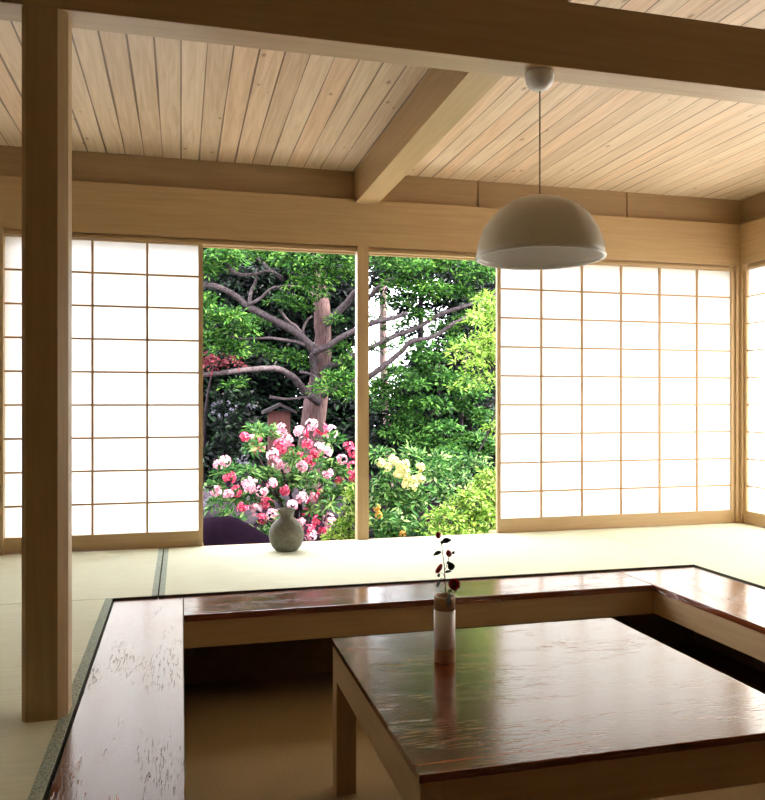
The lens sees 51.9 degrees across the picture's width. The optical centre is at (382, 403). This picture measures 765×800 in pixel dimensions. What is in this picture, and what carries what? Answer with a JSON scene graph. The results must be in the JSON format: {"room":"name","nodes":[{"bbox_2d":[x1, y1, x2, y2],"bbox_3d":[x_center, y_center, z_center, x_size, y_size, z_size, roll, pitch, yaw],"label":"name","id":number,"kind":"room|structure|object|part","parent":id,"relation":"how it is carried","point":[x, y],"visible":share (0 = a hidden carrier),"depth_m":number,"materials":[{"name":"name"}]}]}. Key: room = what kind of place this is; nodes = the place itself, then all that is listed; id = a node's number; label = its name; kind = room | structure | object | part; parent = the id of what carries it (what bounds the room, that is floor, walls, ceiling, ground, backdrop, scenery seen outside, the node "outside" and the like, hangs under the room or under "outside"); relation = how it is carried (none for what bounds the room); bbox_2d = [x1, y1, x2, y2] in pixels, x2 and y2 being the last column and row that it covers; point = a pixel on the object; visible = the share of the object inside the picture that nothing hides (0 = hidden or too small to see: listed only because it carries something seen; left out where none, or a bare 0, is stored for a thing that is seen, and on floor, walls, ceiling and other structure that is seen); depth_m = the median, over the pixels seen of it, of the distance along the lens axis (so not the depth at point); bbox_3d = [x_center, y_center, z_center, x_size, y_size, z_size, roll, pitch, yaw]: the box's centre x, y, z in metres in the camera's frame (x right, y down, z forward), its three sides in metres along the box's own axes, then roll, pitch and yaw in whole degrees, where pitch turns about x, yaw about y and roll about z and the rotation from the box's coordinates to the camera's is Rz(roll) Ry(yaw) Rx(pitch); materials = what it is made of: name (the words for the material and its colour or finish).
{"room":"traditional dwelling","nodes":[
{"label":"traditional dwelling","id":0,"kind":"room"},
{"bbox_2d":[4,523,726,554],"bbox_3d":[-0.894,0.866,4.755,7.030,0.049,0.145,0,0,-14],"label":"sill","id":1,"kind":"structure","parent":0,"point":[490,531],"depth_m":4.99,"materials":[{"name":"beige wood"}]},
{"bbox_2d":[0,227,4,554],"bbox_3d":[-2.160,-0.045,4.416,0.078,1.870,0.132,0,0,-14],"label":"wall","id":2,"kind":"structure","parent":1,"relation":"on","point":[2,237],"depth_m":4.36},
{"bbox_2d":[4,229,730,269],"bbox_3d":[-0.926,-0.963,4.739,6.960,0.031,0.118,0,0,-14],"label":"trim","id":3,"kind":"structure","parent":2,"relation":"attached to","point":[207,243],"depth_m":4.85,"materials":[{"name":"brown wood"}]},
{"bbox_2d":[4,235,202,553],"bbox_3d":[-1.653,-0.053,4.517,1.211,1.786,0.028,0,0,-14],"label":"screen","id":4,"kind":"object","parent":1,"relation":"on","point":[137,306],"visible":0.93,"depth_m":4.56,"materials":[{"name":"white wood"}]},
{"bbox_3d":[-1.653,-0.942,4.517,1.159,0.006,0.026,0,0,-14],"label":"rail","id":5,"kind":"part","parent":4,"relation":"part of","materials":[{"name":"brown wood"}]},
{"bbox_3d":[-1.653,0.794,4.517,1.159,0.089,0.026,0,0,-14],"label":"rail","id":6,"kind":"part","parent":4,"relation":"part of","materials":[{"name":"beige wood"}]},
{"bbox_2d":[496,264,734,532],"bbox_3d":[1.618,-0.053,5.356,1.805,1.786,0.028,0,0,-14],"label":"screen","id":7,"kind":"object","parent":1,"relation":"on","point":[615,384],"visible":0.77,"depth_m":5.35,"materials":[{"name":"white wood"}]},
{"bbox_3d":[1.618,0.794,5.356,1.753,0.089,0.026,0,0,-14],"label":"rail","id":8,"kind":"part","parent":7,"relation":"part of","materials":[{"name":"beige wood"}]},
{"bbox_3d":[1.618,-0.942,5.356,1.753,0.006,0.026,0,0,-14],"label":"rail","id":9,"kind":"part","parent":7,"relation":"part of","materials":[{"name":"brown wood"}]},
{"bbox_2d":[0,145,740,224],"bbox_3d":[-0.838,-1.360,4.779,7.150,0.180,0.085,0,0,-14],"label":"wall","id":10,"kind":"structure","parent":0,"point":[86,166],"depth_m":4.87,"materials":[{"name":"brown wood"}]},
{"bbox_2d":[0,176,739,266],"bbox_3d":[-0.835,-1.124,4.767,7.150,0.292,0.130,0,0,-14],"label":"lintel","id":11,"kind":"object","parent":10,"relation":"attached to","point":[97,207],"visible":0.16,"depth_m":4.81,"materials":[{"name":"brown wood"}]},
{"bbox_2d":[0,0,764,200],"bbox_3d":[0.242,-1.510,1.430,7.980,0.120,8.250,0,0,-14],"label":"ceiling","id":12,"kind":"structure","parent":0,"point":[139,95],"depth_m":3.95,"materials":[{"name":"brown wood"}]},
{"bbox_2d":[354,0,568,203],"bbox_3d":[0.207,-1.347,3.692,0.140,0.205,2.530,0,0,-14],"label":"beam","id":13,"kind":"structure","parent":12,"relation":"attached to","point":[443,97],"depth_m":3.67,"materials":[{"name":"brown wood"}]},
{"bbox_2d":[183,607,655,650],"bbox_3d":[0.038,0.990,1.119,7.330,0.200,7.650,0,0,-14],"label":"floor","id":14,"kind":"structure","parent":0,"point":[183,607],"depth_m":3.62,"materials":[{"name":"brown wood"}]},
{"bbox_2d":[0,598,112,799],"bbox_3d":[-1.382,0.865,2.403,0.911,0.051,1.816,0,0,-14],"label":"mat","id":15,"kind":"object","parent":14,"relation":"on","point":[30,752],"visible":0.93,"depth_m":2.15,"materials":[{"name":"yellow"}]},
{"bbox_2d":[22,5,71,722],"bbox_3d":[-0.912,-0.106,2.141,0.114,1.892,0.120,0,0,-14],"label":"pillar","id":16,"kind":"structure","parent":15,"relation":"on","point":[46,31],"depth_m":2.08,"materials":[{"name":"brown wood"}]},
{"bbox_2d":[0,0,764,104],"bbox_3d":[-0.264,-1.156,2.300,7.030,0.208,0.107,0,0,-14],"label":"tie beam","id":17,"kind":"structure","parent":16,"relation":"on","point":[583,44],"depth_m":2.40,"materials":[{"name":"brown wood"}]},
{"bbox_2d":[475,67,606,269],"bbox_3d":[0.500,-0.756,2.496,0.409,0.592,0.409,0,0,-14],"label":"pendant lamp","id":18,"kind":"object","parent":17,"relation":"hanging from","point":[539,231],"visible":1,"depth_m":2.38,"materials":[{"name":"white"}]},
{"bbox_3d":[0.500,-0.825,2.496,0.004,0.342,0.004,0,0,-14],"label":"cord","id":19,"kind":"part","parent":18,"relation":"part of","materials":[{"name":"brown plastic"}]},
{"bbox_3d":[0.500,-0.560,2.496,0.402,0.195,0.402,0,0,-14],"label":"lamp shade","id":20,"kind":"part","parent":18,"relation":"part of","materials":[{"name":"white ceramic"}]},
{"bbox_2d":[0,548,162,604],"bbox_3d":[-2.051,0.865,3.778,1.897,0.051,1.164,0,0,-14],"label":"mat","id":21,"kind":"object","parent":14,"relation":"on","point":[134,574],"visible":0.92,"depth_m":3.87,"materials":[{"name":"yellow"}]},
{"bbox_2d":[355,246,368,539],"bbox_3d":[-0.128,-0.045,4.903,0.073,1.870,0.067,0,0,-14],"label":"post","id":22,"kind":"object","parent":14,"relation":"on","point":[362,254],"visible":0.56,"depth_m":4.87,"materials":[{"name":"beige wood"}]},
{"bbox_2d":[159,530,692,604],"bbox_3d":[0.178,0.865,4.350,2.694,0.051,1.164,0,0,-14],"label":"mat","id":23,"kind":"object","parent":14,"relation":"on","point":[250,568],"visible":0.93,"depth_m":4.22,"materials":[{"name":"yellow"}]},
{"bbox_2d":[269,507,303,551],"bbox_3d":[-0.551,0.720,4.509,0.201,0.239,0.201,0,0,-14],"label":"round vase","id":24,"kind":"object","parent":23,"relation":"on","point":[286,534],"visible":1,"depth_m":4.44,"materials":[{"name":"grey ceramic"}]},
{"bbox_2d":[585,523,764,588],"bbox_3d":[2.304,0.865,3.953,1.215,0.050,2.988,0,0,-14],"label":"mat","id":25,"kind":"object","parent":14,"relation":"on","point":[736,551],"visible":0.83,"depth_m":4.67,"materials":[{"name":"yellow"}]},
{"bbox_2d":[729,265,747,522],"bbox_3d":[2.559,-0.045,5.623,0.150,1.870,0.158,0,0,-14],"label":"post","id":26,"kind":"object","parent":14,"relation":"on","point":[739,269],"visible":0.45,"depth_m":5.55,"materials":[{"name":"beige wood"}]},
{"bbox_3d":[2.903,0.865,4.373,0.145,0.049,2.490,0,0,-14],"label":"sill","id":27,"kind":"structure","parent":14,"relation":"on","visible":0},
{"bbox_2d":[744,265,764,526],"bbox_3d":[2.712,-0.053,4.948,0.028,1.786,1.225,0,0,-14],"label":"screen","id":28,"kind":"object","parent":27,"relation":"on","point":[754,278],"visible":1,"depth_m":5.46,"materials":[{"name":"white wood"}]},
{"bbox_3d":[2.712,0.794,4.948,0.026,0.089,1.173,0,0,-14],"label":"rail","id":29,"kind":"part","parent":28,"relation":"part of","materials":[{"name":"beige wood"}]},
{"bbox_2d":[183,605,764,684],"bbox_3d":[0.627,1.065,2.225,2.960,0.350,3.240,0,0,-14],"label":"wall","id":30,"kind":"structure","parent":0,"point":[244,662],"depth_m":3.59,"materials":[{"name":"brown wood"}]},
{"bbox_2d":[47,597,185,799],"bbox_3d":[-0.628,0.918,1.903,0.290,0.136,3.159,0,0,-14],"label":"bench","id":31,"kind":"object","parent":30,"relation":"on","point":[126,738],"visible":1,"depth_m":2.15,"materials":[{"name":"paint"}]},
{"bbox_2d":[184,571,652,648],"bbox_3d":[0.198,0.918,3.582,2.138,0.136,0.317,0,0,-14],"label":"bench","id":32,"kind":"object","parent":30,"relation":"on","point":[273,616],"visible":0.9,"depth_m":3.46,"materials":[{"name":"paint"}]},
{"bbox_2d":[618,567,764,661],"bbox_3d":[1.805,0.918,2.527,0.448,0.136,3.159,0,0,-14],"label":"bench","id":33,"kind":"object","parent":30,"relation":"on","point":[730,612],"visible":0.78,"depth_m":3.45,"materials":[{"name":"paint"}]},
{"bbox_2d":[184,641,764,799],"bbox_3d":[0.627,1.265,2.225,2.960,0.050,3.240,0,0,-14],"label":"floor","id":34,"kind":"structure","parent":0,"point":[271,738],"depth_m":2.90,"materials":[{"name":"brown wood"}]},
{"bbox_2d":[332,618,764,799],"bbox_3d":[0.444,1.000,2.203,1.008,0.480,0.968,0,0,-14],"label":"table","id":35,"kind":"object","parent":34,"relation":"on","point":[588,709],"visible":1,"depth_m":1.96,"materials":[{"name":"paint"}]},
{"bbox_3d":[-0.122,1.009,2.522,0.064,0.462,0.064,0,0,-14],"label":"leg","id":36,"kind":"part","parent":35,"relation":"part of","materials":[{"name":"brown wood"}]},
{"bbox_3d":[0.101,1.009,1.652,0.064,0.462,0.064,0,0,-14],"label":"leg","id":37,"kind":"part","parent":35,"relation":"part of","materials":[{"name":"brown wood"}]},
{"bbox_2d":[434,592,454,663],"bbox_3d":[0.184,0.663,2.331,0.065,0.194,0.065,0,0,-14],"label":"vase","id":38,"kind":"object","parent":35,"relation":"on","point":[444,616],"visible":0.96,"depth_m":2.30,"materials":[{"name":"ceramic"}]},
{"bbox_2d":[433,531,460,606],"bbox_3d":[0.198,0.541,2.316,0.087,0.328,0.052,0,0,-14],"label":"camellia spray","id":39,"kind":"object","parent":38,"relation":"in","point":[454,584],"visible":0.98,"depth_m":2.33,"materials":[{"name":"brown plant"}]},
{"bbox_3d":[0.179,0.552,2.329,0.018,0.306,0.003,0,0,-14],"label":"stem","id":40,"kind":"part","parent":39,"relation":"part of","materials":[{"name":"brown"}]},
{"bbox_2d":[741,192,764,223],"bbox_3d":[3.485,-0.280,2.070,0.120,2.340,7.480,0,0,-14],"label":"wall","id":41,"kind":"structure","parent":0,"point":[752,208],"depth_m":5.48,"materials":[{"name":"brown wood"}]},
{"bbox_2d":[740,217,764,264],"bbox_3d":[2.900,-1.124,4.372,0.130,0.292,2.490,0,0,-14],"label":"lintel","id":42,"kind":"object","parent":41,"relation":"attached to","point":[752,233],"visible":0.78,"depth_m":5.44,"materials":[{"name":"brown wood"}]},
{"bbox_2d":[746,260,764,268],"bbox_3d":[2.904,-0.963,4.342,0.118,0.031,2.430,0,0,-14],"label":"trim","id":43,"kind":"structure","parent":41,"relation":"attached to","point":[761,263],"depth_m":5.42,"materials":[{"name":"brown wood"}]},
{"label":"outside","id":44,"kind":"structure","parent":0,"visible":0},
{"bbox_3d":[-1.726,1.285,-1.320,28.000,0.030,14.300,0,0,-14],"label":"gravel ground","id":45,"kind":"structure","parent":44,"visible":0},
{"bbox_2d":[203,516,269,545],"bbox_3d":[-1.183,1.100,6.093,0.758,0.460,0.552,0,0,-14],"label":"boulder","id":46,"kind":"object","parent":45,"relation":"on","point":[220,530],"visible":0.34,"depth_m":5.98,"materials":[{"name":"purple stone"}]},
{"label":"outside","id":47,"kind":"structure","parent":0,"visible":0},
{"bbox_2d":[205,436,495,541],"bbox_3d":[-0.322,1.400,13.338,38.000,0.200,42.000,0,0,-14],"label":"ground","id":48,"kind":"structure","parent":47,"point":[426,484],"depth_m":10.07,"materials":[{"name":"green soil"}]},
{"bbox_2d":[203,397,211,457],"bbox_3d":[-3.897,-2.190,13.098,2.346,8.208,2.380,0,0,28],"label":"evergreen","id":49,"kind":"object","parent":48,"relation":"on","point":[207,423],"visible":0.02,"depth_m":12.86,"materials":[{"name":"green plant"}]},
{"bbox_2d":[203,487,212,500],"bbox_3d":[-2.087,1.133,8.960,0.490,0.394,0.332,0,0,-14],"label":"boulder","id":50,"kind":"object","parent":48,"relation":"on","point":[205,495],"visible":0.06,"depth_m":8.87,"materials":[{"name":"grey stone"}]},
{"bbox_2d":[203,350,247,486],"bbox_3d":[-2.114,0.509,9.762,0.694,2.206,2.507,0,0,-14],"label":"maple","id":51,"kind":"object","parent":48,"relation":"on","point":[207,362],"visible":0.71,"depth_m":8.83,"materials":[{"name":"red plant"}]},
{"bbox_2d":[203,492,261,525],"bbox_3d":[-1.535,1.101,7.885,0.634,0.458,0.402,0,0,-14],"label":"boulder","id":52,"kind":"object","parent":48,"relation":"on","point":[251,520],"visible":0.2,"depth_m":7.72,"materials":[{"name":"grey stone"}]},
{"bbox_2d":[203,389,266,483],"bbox_3d":[-2.113,0.692,10.839,1.044,1.804,0.939,0,0,-14],"label":"flowering shrub","id":53,"kind":"object","parent":48,"relation":"on","point":[231,415],"visible":0.84,"depth_m":10.74,"materials":[{"name":"green plant"}]},
{"bbox_2d":[230,455,258,487],"bbox_3d":[-1.561,0.979,8.968,0.374,0.808,0.340,0,0,-14],"label":"hydrangea","id":54,"kind":"object","parent":48,"relation":"on","point":[240,462],"visible":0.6,"depth_m":8.88,"materials":[{"name":"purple plant"}]},
{"bbox_2d":[203,248,293,481],"bbox_3d":[-2.849,-2.300,13.948,2.535,8.650,2.310,0,0,-33],"label":"evergreen","id":55,"kind":"object","parent":48,"relation":"on","point":[214,396],"visible":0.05,"depth_m":13.36,"materials":[{"name":"green plant"}]},
{"bbox_2d":[203,419,354,540],"bbox_3d":[-0.882,0.744,7.084,1.544,1.235,0.876,0,0,-14],"label":"flowering bush","id":56,"kind":"object","parent":48,"relation":"on","point":[298,480],"visible":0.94,"depth_m":7.03,"materials":[{"name":"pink plant"}]},
{"bbox_3d":[-1.091,0.995,7.147,0.860,0.735,0.042,0,0,-22],"label":"stem","id":57,"kind":"part","parent":56,"relation":"part of","materials":[{"name":"brown plant"}]},
{"bbox_3d":[-1.086,1.107,7.149,0.522,0.504,0.041,0,0,-27],"label":"stem","id":58,"kind":"part","parent":56,"relation":"part of","materials":[{"name":"brown plant"}]},
{"bbox_3d":[-0.999,0.838,7.176,0.448,1.034,0.042,0,0,-29],"label":"stem","id":59,"kind":"part","parent":56,"relation":"part of","materials":[{"name":"brown plant"}]},
{"bbox_3d":[-0.952,0.974,7.183,0.449,0.765,0.042,0,0,-30],"label":"stem","id":60,"kind":"part","parent":56,"relation":"part of","materials":[{"name":"brown plant"}]},
{"bbox_3d":[-0.858,0.884,7.220,0.284,0.938,0.126,0,0,-14],"label":"stem","id":61,"kind":"part","parent":56,"relation":"part of","materials":[{"name":"brown plant"}]},
{"bbox_3d":[-0.750,0.955,7.248,0.059,0.796,0.125,0,0,-14],"label":"stem","id":62,"kind":"part","parent":56,"relation":"part of","materials":[{"name":"brown plant"}]},
{"bbox_3d":[-0.738,0.819,7.254,0.337,1.072,0.044,0,0,1],"label":"stem","id":63,"kind":"part","parent":56,"relation":"part of","materials":[{"name":"brown plant"}]},
{"bbox_3d":[-0.667,0.983,7.271,0.463,0.753,0.042,0,0,-3],"label":"stem","id":64,"kind":"part","parent":56,"relation":"part of","materials":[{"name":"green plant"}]},
{"bbox_3d":[-0.547,1.076,7.302,0.404,0.566,0.044,0,0,-2],"label":"stem","id":65,"kind":"part","parent":56,"relation":"part of","materials":[{"name":"brown plant"}]},
{"bbox_2d":[261,403,296,508],"bbox_3d":[-1.262,0.670,9.587,0.402,1.360,0.280,0,0,-14],"label":"lantern","id":66,"kind":"object","parent":48,"relation":"on","point":[283,417],"visible":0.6,"depth_m":9.53,"materials":[{"name":"brown wood"}]},
{"bbox_2d":[238,250,326,462],"bbox_3d":[-2.145,-2.517,15.153,2.626,9.441,2.589,0,0,-39],"label":"evergreen","id":67,"kind":"object","parent":48,"relation":"on","point":[276,384],"visible":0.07,"depth_m":14.52,"materials":[{"name":"green plant"}]},
{"bbox_2d":[274,487,306,518],"bbox_3d":[-0.974,1.097,8.521,0.400,0.465,0.326,0,0,-14],"label":"boulder","id":68,"kind":"object","parent":48,"relation":"on","point":[295,492],"visible":0.14,"depth_m":8.39,"materials":[{"name":"grey stone"}]},
{"bbox_2d":[314,484,345,517],"bbox_3d":[-0.606,1.126,9.040,0.384,0.407,0.262,0,0,-14],"label":"boulder","id":69,"kind":"object","parent":48,"relation":"on","point":[335,514],"visible":0.19,"depth_m":8.96,"materials":[{"name":"grey stone"}]},
{"bbox_2d":[298,255,383,475],"bbox_3d":[-0.811,-2.452,14.981,2.536,9.429,2.482,0,0,-39],"label":"evergreen","id":70,"kind":"object","parent":48,"relation":"on","point":[342,418],"visible":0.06,"depth_m":14.32,"materials":[{"name":"green plant"}]},
{"bbox_2d":[320,483,372,540],"bbox_3d":[-0.295,1.022,6.408,0.447,0.756,0.261,0,0,-14],"label":"azalea","id":71,"kind":"object","parent":48,"relation":"on","point":[348,523],"visible":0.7,"depth_m":6.41,"materials":[{"name":"green plant"}]},
{"bbox_2d":[203,248,495,505],"bbox_3d":[-0.296,-0.714,10.662,4.710,4.252,3.651,0,0,-14],"label":"tree","id":72,"kind":"object","parent":48,"relation":"on","point":[317,289],"visible":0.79,"depth_m":9.62,"materials":[{"name":"green plant"}]},
{"bbox_2d":[369,286,401,485],"bbox_3d":[0.062,-0.692,12.379,0.892,5.055,0.913,0,0,13],"label":"slender tree","id":73,"kind":"object","parent":48,"relation":"on","point":[382,359],"visible":0.15,"depth_m":12.35,"materials":[{"name":"green plant"}]},
{"bbox_2d":[351,257,473,471],"bbox_3d":[0.664,-2.616,15.938,2.840,9.865,2.598,0,0,10],"label":"evergreen","id":74,"kind":"object","parent":48,"relation":"on","point":[421,329],"visible":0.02,"depth_m":15.20,"materials":[{"name":"green plant"}]},
{"bbox_2d":[369,440,495,537],"bbox_3d":[0.435,1.012,8.214,1.038,1.329,2.774,0,0,21],"label":"flowering bush","id":75,"kind":"object","parent":48,"relation":"on","point":[389,527],"visible":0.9,"depth_m":7.44,"materials":[{"name":"green plant"}]},
{"bbox_2d":[369,332,495,497],"bbox_3d":[0.860,0.412,11.052,2.422,2.917,2.685,0,0,-2],"label":"tree","id":76,"kind":"object","parent":48,"relation":"on","point":[422,406],"visible":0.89,"depth_m":10.31,"materials":[{"name":"green plant"}]},
{"bbox_2d":[415,464,495,535],"bbox_3d":[0.821,1.115,6.956,1.248,1.144,0.863,0,0,-14],"label":"shrub","id":77,"kind":"object","parent":48,"relation":"on","point":[489,505],"visible":0.52,"depth_m":6.89,"materials":[{"name":"green plant"}]},
{"bbox_2d":[443,289,495,451],"bbox_3d":[1.312,0.466,8.765,0.827,3.584,1.453,0,0,38],"label":"maple","id":78,"kind":"object","parent":48,"relation":"on","point":[481,352],"visible":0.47,"depth_m":8.68,"materials":[{"name":"green plant"}]},
{"bbox_2d":[447,260,495,472],"bbox_3d":[2.153,-2.579,15.731,2.628,9.744,2.735,0,0,38],"label":"evergreen","id":79,"kind":"object","parent":48,"relation":"on","point":[477,327],"visible":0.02,"depth_m":14.91,"materials":[{"name":"green plant"}]}
]}

